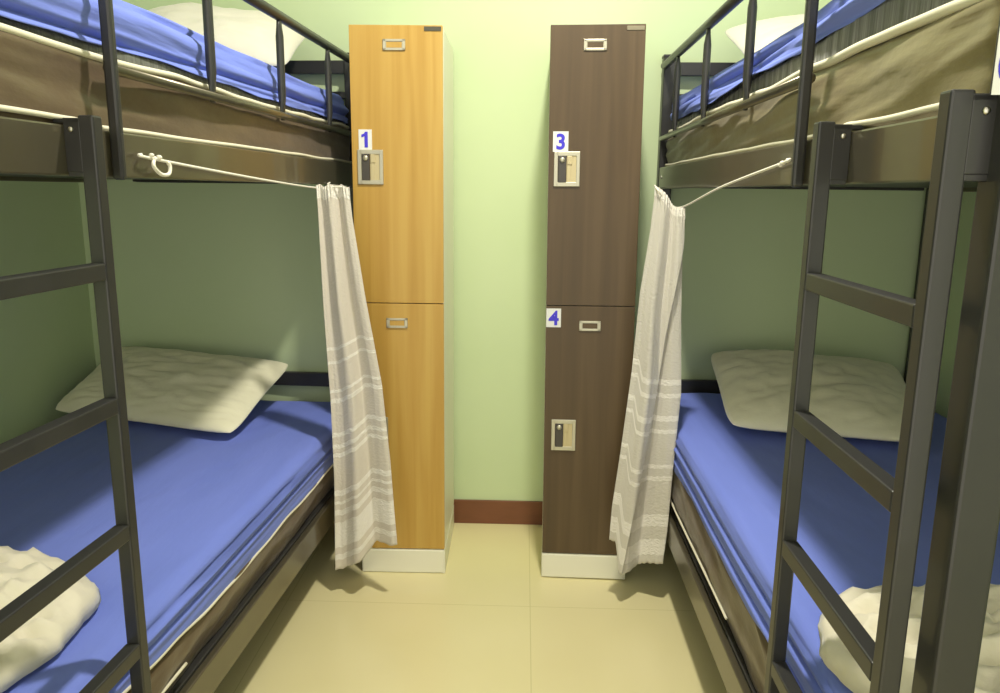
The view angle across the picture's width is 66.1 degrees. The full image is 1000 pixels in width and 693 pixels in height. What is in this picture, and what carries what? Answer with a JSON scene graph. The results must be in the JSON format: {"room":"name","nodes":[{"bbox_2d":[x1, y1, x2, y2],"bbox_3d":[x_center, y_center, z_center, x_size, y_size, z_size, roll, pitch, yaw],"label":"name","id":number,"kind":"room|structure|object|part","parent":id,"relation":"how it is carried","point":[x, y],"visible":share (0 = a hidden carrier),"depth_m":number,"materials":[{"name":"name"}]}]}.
{"room":"dormitory","nodes":[
{"label":"dormitory","id":0,"kind":"room"},
{"bbox_2d":[0,181,95,443],"bbox_3d":[-1.720,-0.344,0.875,0.100,2.950,4.141,1,11,2],"label":"wall","id":1,"kind":"structure","parent":0,"point":[47,342],"depth_m":2.71,"materials":[{"name":"green paint"}]},
{"bbox_2d":[214,521,726,692],"bbox_3d":[-0.083,1.169,1.177,3.405,0.100,4.241,1,11,2],"label":"floor","id":2,"kind":"structure","parent":0,"point":[491,622],"depth_m":2.38,"materials":[{"name":"beige tile"}]},
{"bbox_2d":[0,0,353,692],"bbox_3d":[-1.101,0.014,1.969,1.026,1.830,2.132,2,11,5],"label":"bunk bed","id":3,"kind":"object","parent":2,"relation":"on","point":[34,151],"visible":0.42,"depth_m":1.78,"materials":[{"name":"paint"}]},
{"bbox_3d":[-1.594,-0.459,1.917,0.018,0.076,2.040,2,11,5],"label":"rail","id":4,"kind":"part","parent":3,"relation":"part of","materials":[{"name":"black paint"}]},
{"bbox_2d":[0,115,151,692],"bbox_3d":[-0.668,0.386,1.145,0.065,1.436,0.371,2,11,5],"label":"ladder","id":5,"kind":"object","parent":3,"relation":"attached to","point":[83,135],"visible":1,"depth_m":1.20,"materials":[{"name":"metal"}]},
{"bbox_3d":[-0.633,0.352,1.312,0.025,1.436,0.025,2,11,5],"label":"rail","id":6,"kind":"part","parent":5,"relation":"part of","materials":[{"name":"metal"}]},
{"bbox_3d":[-0.639,-0.521,1.252,0.020,0.488,0.016,2,11,5],"label":"guard post","id":7,"kind":"part","parent":3,"relation":"part of","materials":[{"name":"metal"}]},
{"bbox_2d":[0,16,351,163],"bbox_3d":[-1.087,-0.563,1.855,0.946,0.254,2.010,2,11,5],"label":"mattress","id":8,"kind":"object","parent":3,"relation":"on","point":[46,75],"visible":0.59,"depth_m":1.41,"materials":[{"name":"beige fabric"}]},
{"bbox_2d":[0,0,348,123],"bbox_3d":[-1.084,-0.668,1.835,0.944,0.114,2.003,2,11,5],"label":"sheet","id":9,"kind":"object","parent":8,"relation":"on","point":[139,31],"visible":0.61,"depth_m":1.51,"materials":[{"name":"blue fabric"}]},
{"bbox_2d":[148,2,304,65],"bbox_3d":[-0.950,-1.008,2.500,0.609,0.239,0.421,1,11,2],"label":"pillow","id":10,"kind":"object","parent":9,"relation":"on","point":[252,33],"visible":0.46,"depth_m":2.39,"materials":[{"name":"white fabric"}]},
{"bbox_3d":[-0.614,-0.432,1.837,0.018,0.076,2.040,2,11,5],"label":"rail","id":11,"kind":"part","parent":3,"relation":"part of","materials":[{"name":"black metal"}]},
{"bbox_2d":[127,466,333,692],"bbox_3d":[-1.103,0.515,2.071,0.968,0.207,2.006,2,11,5],"label":"mattress","id":12,"kind":"object","parent":3,"relation":"on","point":[165,674],"visible":0.09,"depth_m":1.84,"materials":[{"name":"beige fabric"}]},
{"bbox_2d":[0,400,333,692],"bbox_3d":[-1.100,0.453,2.059,0.981,0.135,2.019,2,11,5],"label":"sheet","id":13,"kind":"object","parent":12,"relation":"on","point":[207,504],"visible":0.62,"depth_m":1.99,"materials":[{"name":"blue fabric"}]},
{"bbox_2d":[0,546,100,692],"bbox_3d":[-1.141,0.479,1.343,0.775,0.108,0.659,1,11,2],"label":"quilt","id":14,"kind":"object","parent":13,"relation":"on","point":[42,637],"visible":0.66,"depth_m":1.39,"materials":[{"name":"beige fabric"}]},
{"bbox_2d":[56,346,287,432],"bbox_3d":[-1.186,0.138,2.723,0.754,0.187,0.505,1,11,2],"label":"pillow","id":15,"kind":"object","parent":13,"relation":"on","point":[200,391],"visible":0.85,"depth_m":2.68,"materials":[{"name":"beige fabric"}]},
{"bbox_2d":[137,153,342,188],"bbox_3d":[-0.555,-0.423,1.906,0.098,0.058,1.132,2,11,5],"label":"rope","id":16,"kind":"object","parent":3,"relation":"attached to","point":[151,156],"visible":0.95,"depth_m":1.50,"materials":[{"name":"beige fabric"}]},
{"bbox_2d":[316,184,396,569],"bbox_3d":[-0.445,0.132,2.427,0.231,1.259,0.044,1,11,2],"label":"curtain","id":17,"kind":"object","parent":16,"relation":"hanging from","point":[363,490],"visible":1,"depth_m":2.43,"materials":[{"name":"white fabric"}]},
{"bbox_3d":[-0.626,0.676,2.060,0.018,0.082,2.040,2,11,5],"label":"rail","id":18,"kind":"part","parent":3,"relation":"part of","materials":[{"name":"black metal"}]},
{"bbox_3d":[-0.545,-0.165,2.951,0.049,1.805,0.045,2,11,5],"label":"bed post","id":19,"kind":"part","parent":3,"relation":"part of","materials":[{"name":"metal"}]},
{"bbox_2d":[349,25,453,572],"bbox_3d":[-0.328,-0.134,2.745,0.294,1.830,0.427,1,11,1],"label":"locker","id":20,"kind":"object","parent":2,"relation":"on","point":[402,83],"visible":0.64,"depth_m":2.52,"materials":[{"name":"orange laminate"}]},
{"bbox_3d":[-0.427,-0.572,2.450,0.025,0.082,0.005,1,11,1],"label":"lock plate","id":21,"kind":"part","parent":20,"relation":"part of","materials":[{"name":"grey metal"}]},
{"bbox_3d":[-0.413,-0.572,2.451,0.082,0.108,0.005,1,11,1],"label":"handle","id":22,"kind":"part","parent":20,"relation":"part of","materials":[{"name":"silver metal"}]},
{"bbox_3d":[-0.327,-0.569,2.462,0.290,0.864,0.018,1,11,1],"label":"door","id":23,"kind":"part","parent":20,"relation":"part of","materials":[{"name":"brown wood"}]},
{"bbox_3d":[-0.336,0.284,2.633,0.290,0.870,0.018,1,11,1],"label":"door","id":24,"kind":"part","parent":20,"relation":"part of","materials":[{"name":"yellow wood"}]},
{"bbox_3d":[-0.207,-0.979,2.367,0.053,0.013,0.002,1,11,1],"label":"name plate","id":25,"kind":"part","parent":20,"relation":"part of","materials":[{"name":"grey metal"}]},
{"bbox_2d":[541,24,645,578],"bbox_3d":[0.309,-0.123,2.714,0.293,1.830,0.427,1,11,4],"label":"locker","id":26,"kind":"object","parent":2,"relation":"on","point":[596,89],"visible":0.94,"depth_m":2.49,"materials":[{"name":"brown laminate"}]},
{"bbox_3d":[0.200,0.299,2.596,0.025,0.082,0.006,1,11,4],"label":"lock plate","id":27,"kind":"part","parent":26,"relation":"part of","materials":[{"name":"grey"}]},
{"bbox_3d":[0.196,-0.560,2.424,0.025,0.082,0.005,1,11,4],"label":"lock plate","id":28,"kind":"part","parent":26,"relation":"part of","materials":[{"name":"grey metal"}]},
{"bbox_3d":[0.214,0.299,2.596,0.082,0.108,0.005,1,11,4],"label":"handle","id":29,"kind":"part","parent":26,"relation":"part of","materials":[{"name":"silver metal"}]},
{"bbox_3d":[0.211,-0.560,2.425,0.082,0.108,0.005,1,11,4],"label":"handle","id":30,"kind":"part","parent":26,"relation":"part of","materials":[{"name":"silver metal"}]},
{"bbox_3d":[0.294,0.294,2.602,0.288,0.870,0.018,1,11,4],"label":"door","id":31,"kind":"part","parent":26,"relation":"part of","materials":[{"name":"brown wood"}]},
{"bbox_3d":[0.298,-0.559,2.430,0.288,0.864,0.018,1,11,4],"label":"door","id":32,"kind":"part","parent":26,"relation":"part of","materials":[{"name":"brown wood"}]},
{"bbox_3d":[0.412,-0.966,2.331,0.053,0.012,0.002,1,11,4],"label":"name plate","id":33,"kind":"part","parent":26,"relation":"part of","materials":[{"name":"white plastic"}]},
{"bbox_2d":[656,0,999,692],"bbox_3d":[1.029,0.056,1.878,1.026,1.830,2.132,1,11,2],"label":"bunk bed","id":34,"kind":"object","parent":2,"relation":"on","point":[898,156],"visible":0.46,"depth_m":0.89,"materials":[{"name":"metal"}]},
{"bbox_3d":[0.597,-0.145,2.916,0.049,1.805,0.045,1,11,2],"label":"bed post","id":35,"kind":"part","parent":34,"relation":"part of","materials":[{"name":"metal"}]},
{"bbox_3d":[0.539,0.696,2.025,0.018,0.082,2.040,1,11,2],"label":"rail","id":36,"kind":"part","parent":34,"relation":"part of","materials":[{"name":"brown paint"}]},
{"bbox_2d":[670,470,767,692],"bbox_3d":[1.020,0.526,1.974,0.977,0.274,2.010,1,11,2],"label":"mattress","id":37,"kind":"object","parent":34,"relation":"on","point":[753,645],"visible":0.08,"depth_m":1.86,"materials":[{"name":"beige fabric"}]},
{"bbox_2d":[673,393,999,692],"bbox_3d":[1.022,0.436,1.956,0.986,0.148,2.024,1,11,2],"label":"sheet","id":38,"kind":"object","parent":37,"relation":"on","point":[732,475],"visible":0.42,"depth_m":1.84,"materials":[{"name":"blue fabric"}]},
{"bbox_2d":[711,349,905,441],"bbox_3d":[1.080,0.139,2.546,0.724,0.176,0.656,1,11,2],"label":"pillow","id":39,"kind":"object","parent":38,"relation":"on","point":[859,398],"visible":0.78,"depth_m":2.43,"materials":[{"name":"beige fabric"}]},
{"bbox_2d":[818,584,999,692],"bbox_3d":[0.975,0.474,1.185,0.938,0.095,0.479,1,11,2],"label":"quilt","id":40,"kind":"object","parent":38,"relation":"on","point":[864,604],"visible":0.34,"depth_m":1.20,"materials":[{"name":"beige fabric"}]},
{"bbox_2d":[654,158,791,206],"bbox_3d":[0.501,-0.425,2.087,0.094,0.110,1.449,1,11,2],"label":"rope","id":41,"kind":"object","parent":34,"relation":"attached to","point":[787,160],"visible":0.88,"depth_m":1.66,"materials":[{"name":"beige fabric"}]},
{"bbox_2d":[609,186,685,574],"bbox_3d":[0.466,0.132,2.408,0.204,1.242,0.061,0,11,-5],"label":"curtain","id":42,"kind":"object","parent":41,"relation":"hanging from","point":[642,492],"visible":1,"depth_m":2.41,"materials":[{"name":"white fabric"}]},
{"bbox_3d":[0.551,-0.412,1.802,0.018,0.076,2.040,1,11,2],"label":"rail","id":43,"kind":"part","parent":34,"relation":"part of","materials":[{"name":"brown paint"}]},
{"bbox_3d":[0.515,-0.514,1.281,0.020,0.488,0.016,1,11,2],"label":"guard post","id":44,"kind":"part","parent":34,"relation":"part of","materials":[{"name":"metal"}]},
{"bbox_2d":[665,0,999,165],"bbox_3d":[1.025,-0.521,1.765,0.962,0.254,2.014,1,11,2],"label":"mattress","id":45,"kind":"object","parent":34,"relation":"on","point":[893,64],"visible":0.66,"depth_m":1.12,"materials":[{"name":"beige fabric"}]},
{"bbox_2d":[670,0,885,119],"bbox_3d":[1.028,-0.633,1.744,0.954,0.102,2.007,1,11,2],"label":"sheet","id":46,"kind":"object","parent":45,"relation":"on","point":[836,14],"visible":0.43,"depth_m":1.55,"materials":[{"name":"blue fabric"}]},
{"bbox_2d":[725,14,803,53],"bbox_3d":[1.095,-0.965,2.464,0.671,0.213,0.368,1,11,2],"label":"pillow","id":47,"kind":"object","parent":46,"relation":"on","point":[767,30],"visible":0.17,"depth_m":2.46,"materials":[{"name":"white fabric"}]},
{"bbox_2d":[764,89,997,692],"bbox_3d":[0.488,0.407,1.104,0.064,1.436,0.389,1,11,2],"label":"ladder","id":48,"kind":"object","parent":34,"relation":"attached to","point":[966,117],"visible":0.99,"depth_m":0.91,"materials":[{"name":"metal"}]},
{"bbox_3d":[0.475,0.370,1.283,0.025,1.436,0.025,1,11,2],"label":"rail","id":49,"kind":"part","parent":48,"relation":"part of","materials":[{"name":"metal"}]},
{"bbox_3d":[0.462,0.442,0.929,0.025,1.436,0.025,1,11,2],"label":"rail","id":50,"kind":"part","parent":48,"relation":"part of","materials":[{"name":"metal"}]},
{"bbox_3d":[1.566,-0.128,2.884,0.022,1.805,0.045,1,11,2],"label":"bed post","id":51,"kind":"part","parent":34,"relation":"part of","materials":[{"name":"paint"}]},
{"bbox_3d":[0.521,0.265,0.875,0.049,1.805,0.045,1,11,2],"label":"bed post","id":52,"kind":"part","parent":34,"relation":"part of","materials":[{"name":"metal"}]},
{"bbox_3d":[1.533,-0.395,1.768,0.018,0.076,2.040,1,11,2],"label":"rail","id":53,"kind":"part","parent":34,"relation":"part of","materials":[{"name":"black metal"}]},
{"bbox_2d":[991,30,999,94],"bbox_3d":[0.513,-0.285,0.740,0.066,0.082,0.002,1,11,2],"label":"number sign","id":54,"kind":"object","parent":34,"relation":"attached to","point":[996,78],"visible":1,"depth_m":0.75,"materials":[{"name":"white"}]},
{"bbox_2d":[78,0,925,500],"bbox_3d":[-0.001,-0.733,2.905,3.405,2.950,0.100,1,11,2],"label":"wall","id":55,"kind":"structure","parent":0,"point":[234,269],"depth_m":2.93,"materials":[{"name":"green paint"}]},
{"bbox_2d":[454,499,542,524],"bbox_3d":[-0.018,0.674,3.132,3.181,0.100,0.010,1,11,2],"label":"baseboard","id":56,"kind":"structure","parent":55,"relation":"attached to","point":[465,511],"depth_m":3.13,"materials":[{"name":"brown wood"}]},
{"bbox_2d":[935,192,975,417],"bbox_3d":[1.583,-0.288,0.779,0.100,2.950,4.141,1,11,2],"label":"wall","id":57,"kind":"structure","parent":0,"point":[968,198],"depth_m":2.67,"materials":[{"name":"green paint"}]}
]}

